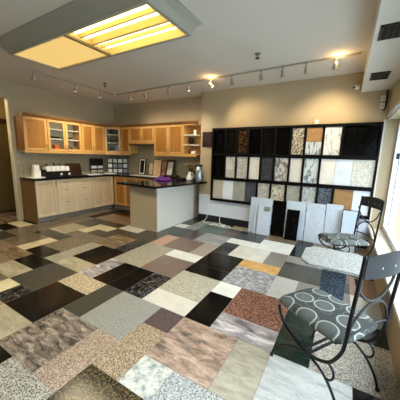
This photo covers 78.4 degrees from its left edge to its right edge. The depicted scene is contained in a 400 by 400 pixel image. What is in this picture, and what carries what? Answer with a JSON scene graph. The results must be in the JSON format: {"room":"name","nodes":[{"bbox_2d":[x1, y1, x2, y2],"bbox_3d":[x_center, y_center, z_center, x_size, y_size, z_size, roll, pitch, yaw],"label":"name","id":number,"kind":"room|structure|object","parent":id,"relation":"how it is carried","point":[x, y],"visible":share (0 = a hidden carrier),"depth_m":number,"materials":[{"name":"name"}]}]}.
{"room":"store","nodes":[
{"label":"store","id":0,"kind":"room"},
{"bbox_2d":[0,98,5,118],"bbox_3d":[-5.838,-0.897,4.480,0.100,2.840,8.340,7,12,30],"label":"wall","id":1,"kind":"structure","parent":0,"point":[2,104],"depth_m":5.93,"materials":[{"name":"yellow paint"}]},
{"bbox_2d":[0,119,15,210],"bbox_3d":[-4.918,-0.826,5.930,0.058,2.240,1.080,7,12,30],"label":"door","id":2,"kind":"structure","parent":1,"relation":"in","point":[7,197],"depth_m":6.09,"materials":[{"name":"brown wood"}]},
{"bbox_2d":[0,80,114,219],"bbox_3d":[-4.728,-0.754,3.840,0.160,2.840,8.340,7,12,30],"label":"wall","id":3,"kind":"structure","parent":0,"point":[21,98],"depth_m":5.52,"materials":[{"name":"paint"}]},
{"bbox_2d":[4,98,19,219],"bbox_3d":[-3.936,-0.805,5.152,0.120,2.520,0.012,7,12,30],"label":"trim","id":4,"kind":"structure","parent":3,"relation":"attached to","point":[5,99],"depth_m":5.13,"materials":[{"name":"beige wood"}]},
{"bbox_2d":[13,115,48,150],"bbox_3d":[-3.558,-1.394,5.201,0.363,0.678,0.472,7,12,30],"label":"upper cabinet","id":5,"kind":"object","parent":3,"relation":"attached to","point":[30,132],"visible":1,"depth_m":5.07,"materials":[{"name":"brown wood"}]},
{"bbox_2d":[46,119,81,151],"bbox_3d":[-3.232,-1.483,5.746,0.363,0.678,0.800,7,12,30],"label":"upper cabinet","id":6,"kind":"object","parent":3,"relation":"attached to","point":[56,128],"visible":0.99,"depth_m":5.79,"materials":[{"name":"brown wood"}]},
{"bbox_2d":[50,129,77,132],"bbox_3d":[-3.257,-1.624,5.737,0.278,0.018,0.764,7,12,30],"label":"shelf","id":7,"kind":"object","parent":6,"relation":"attached to","point":[51,130],"depth_m":5.75,"materials":[{"name":"beige wood"}]},
{"bbox_2d":[24,150,130,154],"bbox_3d":[-2.909,-1.149,5.990,2.361,0.043,0.559,-8,14,-43],"label":"rail","id":8,"kind":"object","parent":6,"relation":"attached to","point":[26,151],"visible":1,"depth_m":5.90,"materials":[{"name":"brown wood"}]},
{"bbox_2d":[81,124,104,152],"bbox_3d":[-2.858,-1.585,6.373,0.363,0.678,0.665,7,12,30],"label":"upper cabinet","id":9,"kind":"object","parent":3,"relation":"attached to","point":[92,136],"visible":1,"depth_m":6.28,"materials":[{"name":"brown wood"}]},
{"bbox_2d":[16,146,199,177],"bbox_3d":[-1.896,-0.924,5.503,3.030,0.864,2.590,7,12,30],"label":"backsplash","id":10,"kind":"structure","parent":3,"relation":"attached to","point":[25,161],"depth_m":6.19,"materials":[{"name":"tile"}]},
{"bbox_2d":[113,96,201,212],"bbox_3d":[-1.234,-1.175,6.707,3.320,2.840,0.200,7,12,30],"label":"wall","id":11,"kind":"structure","parent":0,"point":[189,108],"depth_m":6.27,"materials":[{"name":"paint"}]},
{"bbox_2d":[104,127,120,152],"bbox_3d":[-2.417,-1.660,6.859,0.623,0.678,0.610,7,12,30],"label":"upper cabinet","id":12,"kind":"object","parent":11,"relation":"attached to","point":[108,144],"visible":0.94,"depth_m":6.72,"materials":[{"name":"brown wood"}]},
{"bbox_2d":[109,129,116,134],"bbox_3d":[-2.442,-1.894,6.888,0.180,0.150,0.140,-1,10,-15],"label":"box","id":13,"kind":"object","parent":12,"relation":"on","point":[112,132],"visible":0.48,"depth_m":6.82,"materials":[{"name":"black"}]},
{"bbox_2d":[120,127,137,153],"bbox_3d":[-1.944,-1.624,6.727,0.330,0.678,0.363,7,12,30],"label":"upper cabinet","id":14,"kind":"object","parent":11,"relation":"attached to","point":[125,138],"visible":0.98,"depth_m":6.62,"materials":[{"name":"brown wood"}]},
{"bbox_2d":[129,126,153,141],"bbox_3d":[-1.433,-1.701,6.410,0.840,0.390,0.363,7,12,30],"label":"upper cabinet","id":15,"kind":"object","parent":11,"relation":"attached to","point":[146,133],"visible":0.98,"depth_m":6.27,"materials":[{"name":"brown wood"}]},
{"bbox_2d":[129,142,153,145],"bbox_3d":[-1.438,-1.467,6.453,0.834,0.085,0.360,7,12,30],"label":"range hood","id":16,"kind":"object","parent":15,"relation":"attached to","point":[131,143],"visible":0.73,"depth_m":6.30,"materials":[{"name":"brown wood"}]},
{"bbox_2d":[154,125,182,154],"bbox_3d":[-0.697,-1.464,6.009,0.870,0.678,0.363,7,12,30],"label":"upper cabinet","id":17,"kind":"object","parent":11,"relation":"attached to","point":[168,139],"visible":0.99,"depth_m":5.87,"materials":[{"name":"brown wood"}]},
{"bbox_2d":[20,112,198,127],"bbox_3d":[-1.812,-1.721,5.178,2.780,0.058,2.298,7,12,30],"label":"crown molding","id":18,"kind":"structure","parent":17,"relation":"attached to","point":[21,113],"depth_m":5.77,"materials":[{"name":"brown wood"}]},
{"bbox_2d":[154,154,195,156],"bbox_3d":[-0.618,-1.069,5.869,1.225,0.043,0.030,7,12,30],"label":"rail","id":19,"kind":"object","parent":17,"relation":"attached to","point":[154,154],"visible":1,"depth_m":5.86,"materials":[{"name":"brown wood"}]},
{"bbox_2d":[183,124,200,154],"bbox_3d":[-0.149,-1.397,5.712,0.374,0.678,0.330,7,12,30],"label":"open shelf unit","id":20,"kind":"object","parent":11,"relation":"attached to","point":[188,129],"visible":0.79,"depth_m":5.79,"materials":[{"name":"brown wood"}]},
{"bbox_2d":[0,0,377,105],"bbox_3d":[-2.176,-1.899,2.249,8.200,0.100,8.540,7,12,30],"label":"ceiling","id":21,"kind":"structure","parent":0,"point":[284,32],"depth_m":3.25,"materials":[{"name":"paint"}]},
{"bbox_2d":[20,67,114,94],"bbox_3d":[-2.466,-2.307,4.860,0.040,0.026,1.924,7,12,29],"label":"rail","id":22,"kind":"object","parent":21,"relation":"attached to","point":[20,67],"visible":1,"depth_m":4.65,"materials":[{"name":"silver metal"}]},
{"bbox_2d":[0,0,202,69],"bbox_3d":[-1.302,-1.854,2.840,2.570,0.152,0.880,7,12,30],"label":"ceiling light","id":23,"kind":"object","parent":21,"relation":"attached to","point":[77,32],"visible":1,"depth_m":2.58,"materials":[{"name":"beige plastic"}]},
{"bbox_2d":[15,36,104,67],"bbox_3d":[-1.777,-1.858,3.123,1.100,0.006,0.600,7,12,30],"label":"diffuser","id":24,"kind":"object","parent":23,"relation":"attached to","point":[57,51],"depth_m":3.10,"materials":[{"name":"plastic"}]},
{"bbox_2d":[115,52,362,95],"bbox_3d":[0.066,-2.165,4.430,4.828,0.026,0.044,8,12,32],"label":"rail","id":25,"kind":"object","parent":21,"relation":"attached to","point":[358,53],"visible":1,"depth_m":3.89,"materials":[{"name":"silver metal"}]},
{"bbox_2d":[332,58,337,69],"bbox_3d":[1.837,-1.843,3.330,0.071,0.142,0.100,7,12,30],"label":"track spotlight","id":26,"kind":"object","parent":25,"relation":"attached to","point":[335,66],"visible":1,"depth_m":3.31,"materials":[{"name":"beige metal"}]},
{"bbox_2d":[0,204,399,399],"bbox_3d":[-2.492,0.994,2.790,7.760,0.120,8.340,7,12,30],"label":"floor","id":27,"kind":"structure","parent":0,"point":[95,305],"depth_m":2.27,"materials":[{"name":"multicoloured tile"}]},
{"bbox_2d":[20,179,58,223],"bbox_3d":[-3.490,-0.006,5.366,0.613,0.895,0.445,7,12,30],"label":"base cabinet","id":28,"kind":"object","parent":27,"relation":"on","point":[39,198],"visible":1,"depth_m":5.21,"materials":[{"name":"brown wood"}]},
{"bbox_2d":[56,177,93,218],"bbox_3d":[-3.147,-0.098,5.932,0.601,0.895,0.880,7,12,30],"label":"base cabinet","id":29,"kind":"object","parent":27,"relation":"on","point":[74,195],"visible":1,"depth_m":5.76,"materials":[{"name":"brown wood"}]},
{"bbox_2d":[92,176,113,211],"bbox_3d":[-2.758,-0.203,6.582,0.603,0.895,0.640,7,12,30],"label":"base cabinet","id":30,"kind":"object","parent":27,"relation":"on","point":[103,193],"visible":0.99,"depth_m":6.43,"materials":[{"name":"brown wood"}]},
{"bbox_2d":[114,176,152,209],"bbox_3d":[-1.552,-0.170,6.571,1.720,0.895,0.603,7,12,30],"label":"base cabinet","id":31,"kind":"object","parent":27,"relation":"on","point":[122,192],"visible":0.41,"depth_m":6.57,"materials":[{"name":"brown wood"}]},
{"bbox_2d":[19,173,174,180],"bbox_3d":[-2.252,-0.522,5.774,2.213,0.039,2.578,7,12,30],"label":"countertop","id":32,"kind":"structure","parent":31,"relation":"on","point":[100,174],"depth_m":5.95,"materials":[{"name":"black stone"}]},
{"bbox_2d":[41,166,70,176],"bbox_3d":[-3.276,-0.658,5.600,0.215,0.233,0.560,7,12,30],"label":"brochure rack","id":33,"kind":"object","parent":32,"relation":"on","point":[47,171],"visible":1,"depth_m":5.49,"materials":[{"name":"black plastic"}]},
{"bbox_2d":[65,163,81,174],"bbox_3d":[-3.104,-0.756,6.034,0.078,0.286,0.380,7,12,30],"label":"board","id":34,"kind":"object","parent":32,"relation":"on","point":[75,168],"visible":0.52,"depth_m":6.05,"materials":[{"name":"brown wood"}]},
{"bbox_2d":[90,159,102,173],"bbox_3d":[-2.833,-0.933,6.737,0.028,0.400,0.400,7,12,30],"label":"board","id":35,"kind":"object","parent":32,"relation":"on","point":[96,165],"visible":0.99,"depth_m":6.71,"materials":[{"name":"black plastic"}]},
{"bbox_2d":[107,158,127,172],"bbox_3d":[-2.330,-0.969,6.954,0.540,0.420,0.028,-1,10,-15],"label":"board","id":36,"kind":"object","parent":32,"relation":"on","point":[115,165],"visible":0.98,"depth_m":6.94,"materials":[{"name":"black plastic"}]},
{"bbox_2d":[138,158,145,174],"bbox_3d":[-1.583,-0.915,6.723,0.240,0.438,0.078,7,12,30],"label":"framed picture","id":37,"kind":"object","parent":32,"relation":"on","point":[142,162],"visible":1,"depth_m":6.71,"materials":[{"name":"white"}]},
{"bbox_2d":[148,162,153,174],"bbox_3d":[-1.311,-0.840,6.566,0.170,0.358,0.067,7,12,30],"label":"framed picture","id":38,"kind":"object","parent":32,"relation":"on","point":[151,164],"visible":0.84,"depth_m":6.56,"materials":[{"name":"beige stone"}]},
{"bbox_2d":[153,160,160,175],"bbox_3d":[-1.128,-0.847,6.460,0.230,0.418,0.076,7,12,30],"label":"framed picture","id":39,"kind":"object","parent":32,"relation":"on","point":[157,163],"visible":0.92,"depth_m":6.45,"materials":[{"name":"beige stone"}]},
{"bbox_2d":[160,160,166,175],"bbox_3d":[-0.921,-0.816,6.341,0.210,0.408,0.074,7,12,30],"label":"framed picture","id":40,"kind":"object","parent":32,"relation":"on","point":[164,162],"visible":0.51,"depth_m":6.35,"materials":[{"name":"brown"}]},
{"bbox_2d":[164,160,175,177],"bbox_3d":[-0.750,-0.790,6.166,0.290,0.430,0.123,9,13,36],"label":"framed picture","id":41,"kind":"object","parent":32,"relation":"on","point":[170,166],"visible":0.98,"depth_m":6.16,"materials":[{"name":"black"}]},
{"bbox_3d":[-3.514,-0.486,5.241,0.260,0.008,0.280,7,12,30],"label":"paper sheet","id":42,"kind":"object","parent":32,"relation":"on","visible":0},
{"bbox_2d":[31,165,40,176],"bbox_3d":[-3.512,-0.622,5.253,0.120,0.255,0.130,7,12,30],"label":"paper stack","id":43,"kind":"object","parent":42,"relation":"on","point":[35,171],"visible":0.99,"depth_m":5.21,"materials":[{"name":"white paper"}]},
{"bbox_2d":[130,184,198,231],"bbox_3d":[-0.727,0.049,5.531,0.700,0.870,1.595,7,12,30],"label":"base cabinet","id":44,"kind":"object","parent":27,"relation":"on","point":[155,210],"visible":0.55,"depth_m":4.96,"materials":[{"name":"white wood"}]},
{"bbox_2d":[116,178,206,188],"bbox_3d":[-0.717,-0.386,5.368,1.116,0.041,1.852,10,13,39],"label":"countertop","id":45,"kind":"structure","parent":44,"relation":"on","point":[153,184],"depth_m":4.96,"materials":[{"name":"black stone"}]},
{"bbox_2d":[153,176,171,180],"bbox_3d":[-0.835,-0.510,5.613,0.417,0.094,0.358,7,12,30],"label":"bag","id":46,"kind":"object","parent":45,"relation":"on","point":[159,177],"visible":1,"depth_m":5.53,"materials":[{"name":"fabric"}]},
{"bbox_2d":[186,172,193,180],"bbox_3d":[-0.239,-0.535,5.575,0.144,0.200,0.165,-3,11,-22],"label":"jug","id":47,"kind":"object","parent":45,"relation":"on","point":[189,176],"visible":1,"depth_m":5.54,"materials":[{"name":"white ceramic"}]},
{"bbox_2d":[186,163,195,179],"bbox_3d":[-0.221,-0.683,5.848,0.298,0.397,0.262,2,10,3],"label":"flower arrangement","id":48,"kind":"object","parent":45,"relation":"on","point":[192,165],"visible":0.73,"depth_m":5.82,"materials":[{"name":"beige"}]},
{"bbox_2d":[195,164,202,181],"bbox_3d":[-0.024,-0.602,5.467,0.160,0.380,0.160,7,12,30],"label":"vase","id":49,"kind":"object","parent":45,"relation":"on","point":[198,171],"visible":1,"depth_m":5.41,"materials":[{"name":"silver metal"}]},
{"bbox_2d":[252,204,257,232],"bbox_3d":[1.094,0.364,4.857,0.045,0.573,0.110,7,12,30],"label":"stone slab","id":50,"kind":"object","parent":27,"relation":"on","point":[256,206],"visible":1,"depth_m":4.85,"materials":[{"name":"white stone"}]},
{"bbox_2d":[248,197,272,234],"bbox_3d":[1.192,0.307,4.847,0.430,0.694,0.108,7,12,30],"label":"stone slab","id":51,"kind":"object","parent":27,"relation":"on","point":[254,200],"visible":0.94,"depth_m":4.89,"materials":[{"name":"white stone"}]},
{"bbox_2d":[256,204,271,235],"bbox_3d":[1.235,0.386,4.758,0.250,0.571,0.119,7,12,30],"label":"stone slab","id":52,"kind":"object","parent":27,"relation":"on","point":[264,211],"visible":1,"depth_m":4.75,"materials":[{"name":"white stone"}]},
{"bbox_2d":[270,200,286,236],"bbox_3d":[1.491,0.353,4.682,0.240,0.675,0.099,7,12,30],"label":"stone slab","id":53,"kind":"object","parent":27,"relation":"on","point":[279,207],"visible":1,"depth_m":4.67,"materials":[{"name":"black stone"}]},
{"bbox_2d":[284,209,299,240],"bbox_3d":[1.680,0.457,4.489,0.220,0.548,0.133,7,12,30],"label":"stone slab","id":54,"kind":"object","parent":27,"relation":"on","point":[292,219],"visible":1,"depth_m":4.48,"materials":[{"name":"black stone"}]},
{"bbox_2d":[283,201,306,240],"bbox_3d":[1.750,0.377,4.531,0.340,0.696,0.099,7,12,30],"label":"stone slab","id":55,"kind":"object","parent":27,"relation":"on","point":[293,205],"visible":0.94,"depth_m":4.48,"materials":[{"name":"white stone"}]},
{"bbox_2d":[303,203,325,243],"bbox_3d":[2.036,0.413,4.366,0.305,0.696,0.099,7,12,30],"label":"stone slab","id":56,"kind":"object","parent":27,"relation":"on","point":[315,213],"visible":1,"depth_m":4.36,"materials":[{"name":"white stone"}]},
{"bbox_2d":[301,246,362,300],"bbox_3d":[1.253,0.823,2.378,0.520,0.550,0.510,7,12,30],"label":"table","id":57,"kind":"object","parent":27,"relation":"on","point":[335,265],"visible":0.62,"depth_m":2.26,"materials":[{"name":"stone"}]},
{"bbox_2d":[322,204,343,246],"bbox_3d":[2.284,0.435,4.222,0.250,0.716,0.099,7,12,30],"label":"stone slab","id":58,"kind":"object","parent":27,"relation":"on","point":[333,217],"visible":0.57,"depth_m":4.21,"materials":[{"name":"white stone"}]},
{"bbox_2d":[270,250,399,399],"bbox_3d":[0.879,0.713,1.632,0.478,1.013,0.625,-4,11,-26],"label":"bistro chair","id":59,"kind":"object","parent":27,"relation":"on","point":[340,322],"visible":1,"depth_m":1.51,"materials":[{"name":"fabric"}]},
{"bbox_2d":[338,209,359,252],"bbox_3d":[2.439,0.503,4.023,0.244,0.663,0.145,7,12,30],"label":"slab","id":60,"kind":"object","parent":27,"relation":"on","point":[348,221],"visible":0.59,"depth_m":4.02,"materials":[{"name":"white stone"}]},
{"bbox_2d":[318,196,384,255],"bbox_3d":[1.920,0.460,3.208,0.625,1.013,0.478,2,10,0],"label":"bistro chair","id":61,"kind":"object","parent":27,"relation":"on","point":[336,239],"visible":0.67,"depth_m":3.13,"materials":[{"name":"black metal"}]},
{"bbox_2d":[200,72,399,244],"bbox_3d":[1.746,-0.765,4.836,3.760,2.840,0.470,7,12,30],"label":"wall","id":62,"kind":"structure","parent":0,"point":[331,99],"depth_m":4.33,"materials":[{"name":"paint"}]},
{"bbox_2d":[202,132,211,146],"bbox_3d":[0.171,-1.331,5.391,0.260,0.320,0.028,7,12,30],"label":"wall picture","id":63,"kind":"object","parent":62,"relation":"attached to","point":[207,136],"visible":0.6,"depth_m":5.38,"materials":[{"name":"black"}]},
{"bbox_2d":[198,213,367,248],"bbox_3d":[1.398,0.569,4.972,3.320,0.150,0.022,7,12,30],"label":"baseboard","id":64,"kind":"structure","parent":62,"relation":"attached to","point":[229,221],"depth_m":5.42,"materials":[{"name":"black"}]},
{"bbox_2d":[199,193,368,239],"bbox_3d":[1.406,0.263,4.923,3.315,0.470,0.012,7,12,30],"label":"trim","id":65,"kind":"structure","parent":62,"relation":"attached to","point":[215,208],"depth_m":5.35,"materials":[{"name":"white paint"}]},
{"bbox_2d":[210,122,383,219],"bbox_3d":[1.536,-0.602,4.634,2.945,1.540,0.107,7,12,30],"label":"rack","id":66,"kind":"object","parent":62,"relation":"attached to","point":[274,156],"visible":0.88,"depth_m":4.50,"materials":[{"name":"black paint"}]},
{"bbox_2d":[213,179,222,198],"bbox_3d":[0.394,-0.239,5.353,0.237,0.402,0.018,7,12,30],"label":"sample","id":67,"kind":"object","parent":66,"relation":"on","point":[217,184],"visible":1,"depth_m":5.34,"materials":[{"name":"beige stone"}]},
{"bbox_2d":[216,131,224,152],"bbox_3d":[0.442,-1.220,5.165,0.195,0.462,0.018,7,12,30],"label":"sample","id":68,"kind":"object","parent":66,"relation":"on","point":[220,134],"visible":1,"depth_m":5.16,"materials":[{"name":"black stone"}]},
{"bbox_2d":[223,180,232,199],"bbox_3d":[0.596,-0.213,5.236,0.230,0.402,0.018,7,12,30],"label":"sample","id":69,"kind":"object","parent":66,"relation":"on","point":[227,185],"visible":1,"depth_m":5.22,"materials":[{"name":"white stone"}]},
{"bbox_2d":[225,157,234,177],"bbox_3d":[0.639,-0.687,5.134,0.210,0.432,0.018,7,12,30],"label":"sample","id":70,"kind":"object","parent":66,"relation":"on","point":[230,161],"visible":1,"depth_m":5.13,"materials":[{"name":"grey stone"}]},
{"bbox_2d":[226,130,235,152],"bbox_3d":[0.648,-1.194,5.046,0.206,0.462,0.018,7,12,30],"label":"sample","id":71,"kind":"object","parent":66,"relation":"on","point":[231,134],"visible":1,"depth_m":5.04,"materials":[{"name":"black stone"}]},
{"bbox_2d":[232,181,244,200],"bbox_3d":[0.809,-0.186,5.113,0.261,0.402,0.018,7,12,30],"label":"sample","id":72,"kind":"object","parent":66,"relation":"on","point":[238,187],"visible":1,"depth_m":5.10,"materials":[{"name":"beige stone"}]},
{"bbox_2d":[236,157,247,178],"bbox_3d":[0.861,-0.658,5.006,0.231,0.432,0.018,7,12,30],"label":"sample","id":73,"kind":"object","parent":66,"relation":"on","point":[241,161],"visible":0.97,"depth_m":5.00,"materials":[{"name":"grey stone"}]},
{"bbox_2d":[237,130,247,153],"bbox_3d":[0.862,-1.167,4.923,0.216,0.462,0.018,7,12,30],"label":"sample","id":74,"kind":"object","parent":66,"relation":"on","point":[242,134],"visible":1,"depth_m":4.92,"materials":[{"name":"brown stone"}]},
{"bbox_2d":[244,182,255,201],"bbox_3d":[1.023,-0.159,4.990,0.231,0.402,0.018,7,12,30],"label":"sample","id":75,"kind":"object","parent":66,"relation":"on","point":[250,187],"visible":0.8,"depth_m":4.99,"materials":[{"name":"stone"}]},
{"bbox_2d":[249,157,259,178],"bbox_3d":[1.082,-0.630,4.878,0.206,0.432,0.018,7,12,30],"label":"sample","id":76,"kind":"object","parent":66,"relation":"on","point":[254,161],"visible":1,"depth_m":4.87,"materials":[{"name":"beige stone"}]},
{"bbox_2d":[249,129,260,153],"bbox_3d":[1.084,-1.138,4.795,0.223,0.462,0.018,7,12,30],"label":"sample","id":77,"kind":"object","parent":66,"relation":"on","point":[255,135],"visible":1,"depth_m":4.79,"materials":[{"name":"black stone"}]},
{"bbox_2d":[257,183,269,197],"bbox_3d":[1.254,-0.129,4.857,0.229,0.402,0.018,7,12,30],"label":"sample","id":78,"kind":"object","parent":66,"relation":"on","point":[263,188],"visible":0.56,"depth_m":4.84,"materials":[{"name":"beige stone"}]},
{"bbox_2d":[261,157,272,179],"bbox_3d":[1.300,-0.602,4.753,0.223,0.432,0.018,7,12,30],"label":"sample","id":79,"kind":"object","parent":66,"relation":"on","point":[267,163],"visible":1,"depth_m":4.75,"materials":[{"name":"grey stone"}]},
{"bbox_2d":[262,129,275,153],"bbox_3d":[1.311,-1.109,4.664,0.228,0.462,0.018,7,12,30],"label":"sample","id":80,"kind":"object","parent":66,"relation":"on","point":[269,134],"visible":0.97,"depth_m":4.66,"materials":[{"name":"black stone"}]},
{"bbox_2d":[271,184,284,201],"bbox_3d":[1.493,-0.098,4.719,0.251,0.402,0.018,7,12,30],"label":"sample","id":81,"kind":"object","parent":66,"relation":"on","point":[277,191],"visible":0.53,"depth_m":4.70,"materials":[{"name":"beige stone"}]},
{"bbox_2d":[274,158,288,180],"bbox_3d":[1.530,-0.572,4.620,0.236,0.432,0.018,7,12,30],"label":"sample","id":82,"kind":"object","parent":66,"relation":"on","point":[281,164],"visible":1,"depth_m":4.61,"materials":[{"name":"grey stone"}]},
{"bbox_2d":[276,128,290,153],"bbox_3d":[1.541,-1.079,4.532,0.230,0.462,0.018,7,12,30],"label":"sample","id":83,"kind":"object","parent":66,"relation":"on","point":[283,137],"visible":0.99,"depth_m":4.52,"materials":[{"name":"black stone"}]},
{"bbox_2d":[212,198,367,219],"bbox_3d":[1.523,0.131,4.754,2.865,0.055,0.095,7,12,30],"label":"shelf","id":84,"kind":"object","parent":66,"relation":"attached to","point":[215,199],"depth_m":5.12,"materials":[{"name":"black paint"}]},
{"bbox_2d":[213,176,371,190],"bbox_3d":[1.535,-0.329,4.672,2.865,0.060,0.095,7,12,30],"label":"shelf","id":85,"kind":"object","parent":66,"relation":"attached to","point":[301,184],"depth_m":4.49,"materials":[{"name":"black paint"}]},
{"bbox_2d":[286,185,299,205],"bbox_3d":[1.734,-0.067,4.580,0.233,0.402,0.018,7,12,30],"label":"sample","id":86,"kind":"object","parent":66,"relation":"on","point":[293,192],"visible":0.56,"depth_m":4.57,"materials":[{"name":"beige stone"}]},
{"bbox_2d":[214,153,376,159],"bbox_3d":[1.548,-0.822,4.584,2.865,0.060,0.095,7,12,30],"label":"shelf","id":87,"kind":"object","parent":66,"relation":"attached to","point":[346,157],"depth_m":4.40,"materials":[{"name":"black paint"}]},
{"bbox_2d":[289,158,302,181],"bbox_3d":[1.752,-0.544,4.493,0.203,0.432,0.018,7,12,30],"label":"sample","id":88,"kind":"object","parent":66,"relation":"on","point":[296,163],"visible":1,"depth_m":4.48,"materials":[{"name":"beige stone"}]},
{"bbox_2d":[291,128,304,154],"bbox_3d":[1.758,-1.052,4.406,0.200,0.462,0.018,7,12,30],"label":"sample","id":89,"kind":"object","parent":66,"relation":"on","point":[298,133],"visible":1,"depth_m":4.40,"materials":[{"name":"beige stone"}]},
{"bbox_2d":[214,122,381,130],"bbox_3d":[1.561,-1.336,4.493,2.865,0.045,0.095,7,12,30],"label":"shelf","id":90,"kind":"object","parent":66,"relation":"attached to","point":[343,125],"depth_m":4.29,"materials":[{"name":"black paint"}]},
{"bbox_2d":[301,186,315,208],"bbox_3d":[1.965,-0.038,4.448,0.226,0.402,0.018,7,12,30],"label":"sample","id":91,"kind":"object","parent":66,"relation":"on","point":[308,193],"visible":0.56,"depth_m":4.43,"materials":[{"name":"grey stone"}]},
{"bbox_2d":[303,159,318,183],"bbox_3d":[1.971,-0.516,4.366,0.230,0.432,0.018,7,12,30],"label":"sample","id":92,"kind":"object","parent":66,"relation":"on","point":[310,173],"visible":1,"depth_m":4.36,"materials":[{"name":"white stone"}]},
{"bbox_2d":[305,142,321,154],"bbox_3d":[1.982,-0.905,4.297,0.249,0.223,0.018,7,12,30],"label":"sample","id":93,"kind":"object","parent":66,"relation":"on","point":[312,148],"visible":1,"depth_m":4.29,"materials":[{"name":"white stone"}]},
{"bbox_2d":[306,127,322,141],"bbox_3d":[1.987,-1.133,4.256,0.249,0.237,0.018,7,12,30],"label":"sample","id":94,"kind":"object","parent":66,"relation":"on","point":[313,134],"visible":1,"depth_m":4.25,"materials":[{"name":"orange stone"}]},
{"bbox_2d":[317,188,331,208],"bbox_3d":[2.185,-0.009,4.321,0.210,0.402,0.018,7,12,30],"label":"sample","id":95,"kind":"object","parent":66,"relation":"on","point":[324,194],"visible":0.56,"depth_m":4.30,"materials":[{"name":"blue stone"}]},
{"bbox_2d":[319,159,335,184],"bbox_3d":[2.197,-0.487,4.236,0.220,0.432,0.018,7,12,30],"label":"sample","id":96,"kind":"object","parent":66,"relation":"on","point":[327,170],"visible":1,"depth_m":4.23,"materials":[{"name":"beige stone"}]},
{"bbox_2d":[323,127,341,154],"bbox_3d":[2.230,-0.991,4.135,0.245,0.462,0.018,7,12,30],"label":"sample","id":97,"kind":"object","parent":66,"relation":"on","point":[332,140],"visible":1,"depth_m":4.13,"materials":[{"name":"stone"}]},
{"bbox_2d":[333,159,352,185],"bbox_3d":[2.400,-0.461,4.119,0.246,0.432,0.018,7,12,30],"label":"sample","id":98,"kind":"object","parent":66,"relation":"on","point":[343,168],"visible":1,"depth_m":4.11,"materials":[{"name":"white stone"}]},
{"bbox_2d":[333,189,353,209],"bbox_3d":[2.428,0.022,4.181,0.277,0.402,0.018,7,12,30],"label":"sample","id":99,"kind":"object","parent":66,"relation":"on","point":[341,197],"visible":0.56,"depth_m":4.16,"materials":[{"name":"orange stone"}]},
{"bbox_2d":[342,126,355,154],"bbox_3d":[2.436,-0.965,4.016,0.156,0.462,0.018,7,12,30],"label":"sample","id":100,"kind":"object","parent":66,"relation":"on","point":[349,134],"visible":1,"depth_m":4.01,"materials":[{"name":"black stone"}]},
{"bbox_2d":[351,190,370,215],"bbox_3d":[2.651,0.050,4.053,0.235,0.402,0.018,7,12,30],"label":"sample","id":101,"kind":"object","parent":66,"relation":"on","point":[357,195],"visible":0.69,"depth_m":4.05,"materials":[{"name":"white stone"}]},
{"bbox_2d":[350,160,375,187],"bbox_3d":[2.637,-0.430,3.982,0.301,0.432,0.018,7,12,30],"label":"sample","id":102,"kind":"object","parent":66,"relation":"on","point":[362,174],"visible":1,"depth_m":3.97,"materials":[{"name":"white stone"}]},
{"bbox_2d":[364,125,380,155],"bbox_3d":[2.709,-0.930,3.858,0.156,0.462,0.018,7,12,30],"label":"sample","id":103,"kind":"object","parent":66,"relation":"on","point":[373,132],"visible":1,"depth_m":3.85,"materials":[{"name":"black stone"}]},
{"bbox_2d":[368,120,385,227],"bbox_3d":[2.842,-0.391,3.949,0.030,1.730,0.030,7,12,30],"label":"trim","id":104,"kind":"structure","parent":62,"relation":"attached to","point":[384,121],"depth_m":3.91,"materials":[{"name":"beige"}]},
{"bbox_2d":[367,233,399,393],"bbox_3d":[0.873,1.228,0.660,0.200,0.335,8.070,7,12,30],"label":"wall","id":105,"kind":"structure","parent":0,"point":[392,331],"depth_m":1.96,"materials":[{"name":"brown paint"}]},
{"bbox_2d":[369,228,399,326],"bbox_3d":[0.871,1.046,0.632,0.215,0.035,8.070,7,12,30],"label":"trim","id":106,"kind":"structure","parent":105,"relation":"on","point":[382,245],"depth_m":3.04,"materials":[{"name":"painted wood"}]},
{"bbox_2d":[388,78,399,119],"bbox_3d":[1.044,-1.023,0.193,0.420,0.740,8.070,7,12,30],"label":"wall","id":107,"kind":"structure","parent":0,"point":[395,97],"depth_m":3.39,"materials":[{"name":"paint"}]},
{"bbox_2d":[369,71,390,80],"bbox_3d":[2.287,-1.578,3.123,0.200,0.012,0.310,7,12,30],"label":"air vent","id":108,"kind":"object","parent":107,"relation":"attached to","point":[378,75],"visible":1,"depth_m":3.10,"materials":[{"name":"black metal"}]},
{"bbox_2d":[361,0,399,91],"bbox_3d":[0.698,-1.285,0.356,0.395,0.300,8.070,7,12,30],"label":"soffit","id":109,"kind":"structure","parent":107,"relation":"attached to","point":[384,55],"depth_m":2.50,"materials":[{"name":"beige paint"}]},
{"bbox_2d":[377,22,399,40],"bbox_3d":[1.651,-1.396,2.010,0.300,0.012,0.280,7,12,30],"label":"air vent","id":110,"kind":"object","parent":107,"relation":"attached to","point":[392,30],"visible":1,"depth_m":2.04,"materials":[{"name":"black metal"}]},
{"bbox_2d":[382,120,399,250],"bbox_3d":[0.973,0.186,0.435,0.105,1.730,8.075,7,12,30],"label":"window","id":111,"kind":"structure","parent":107,"relation":"in","point":[393,195],"depth_m":3.53,"materials":[{"name":"white glass"}]},
{"bbox_2d":[386,101,399,117],"bbox_3d":[0.841,-0.722,0.351,0.052,0.052,7.850,7,12,30],"label":"blind rail","id":112,"kind":"object","parent":107,"relation":"attached to","point":[397,105],"visible":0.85,"depth_m":3.16,"materials":[{"name":"silver metal"}]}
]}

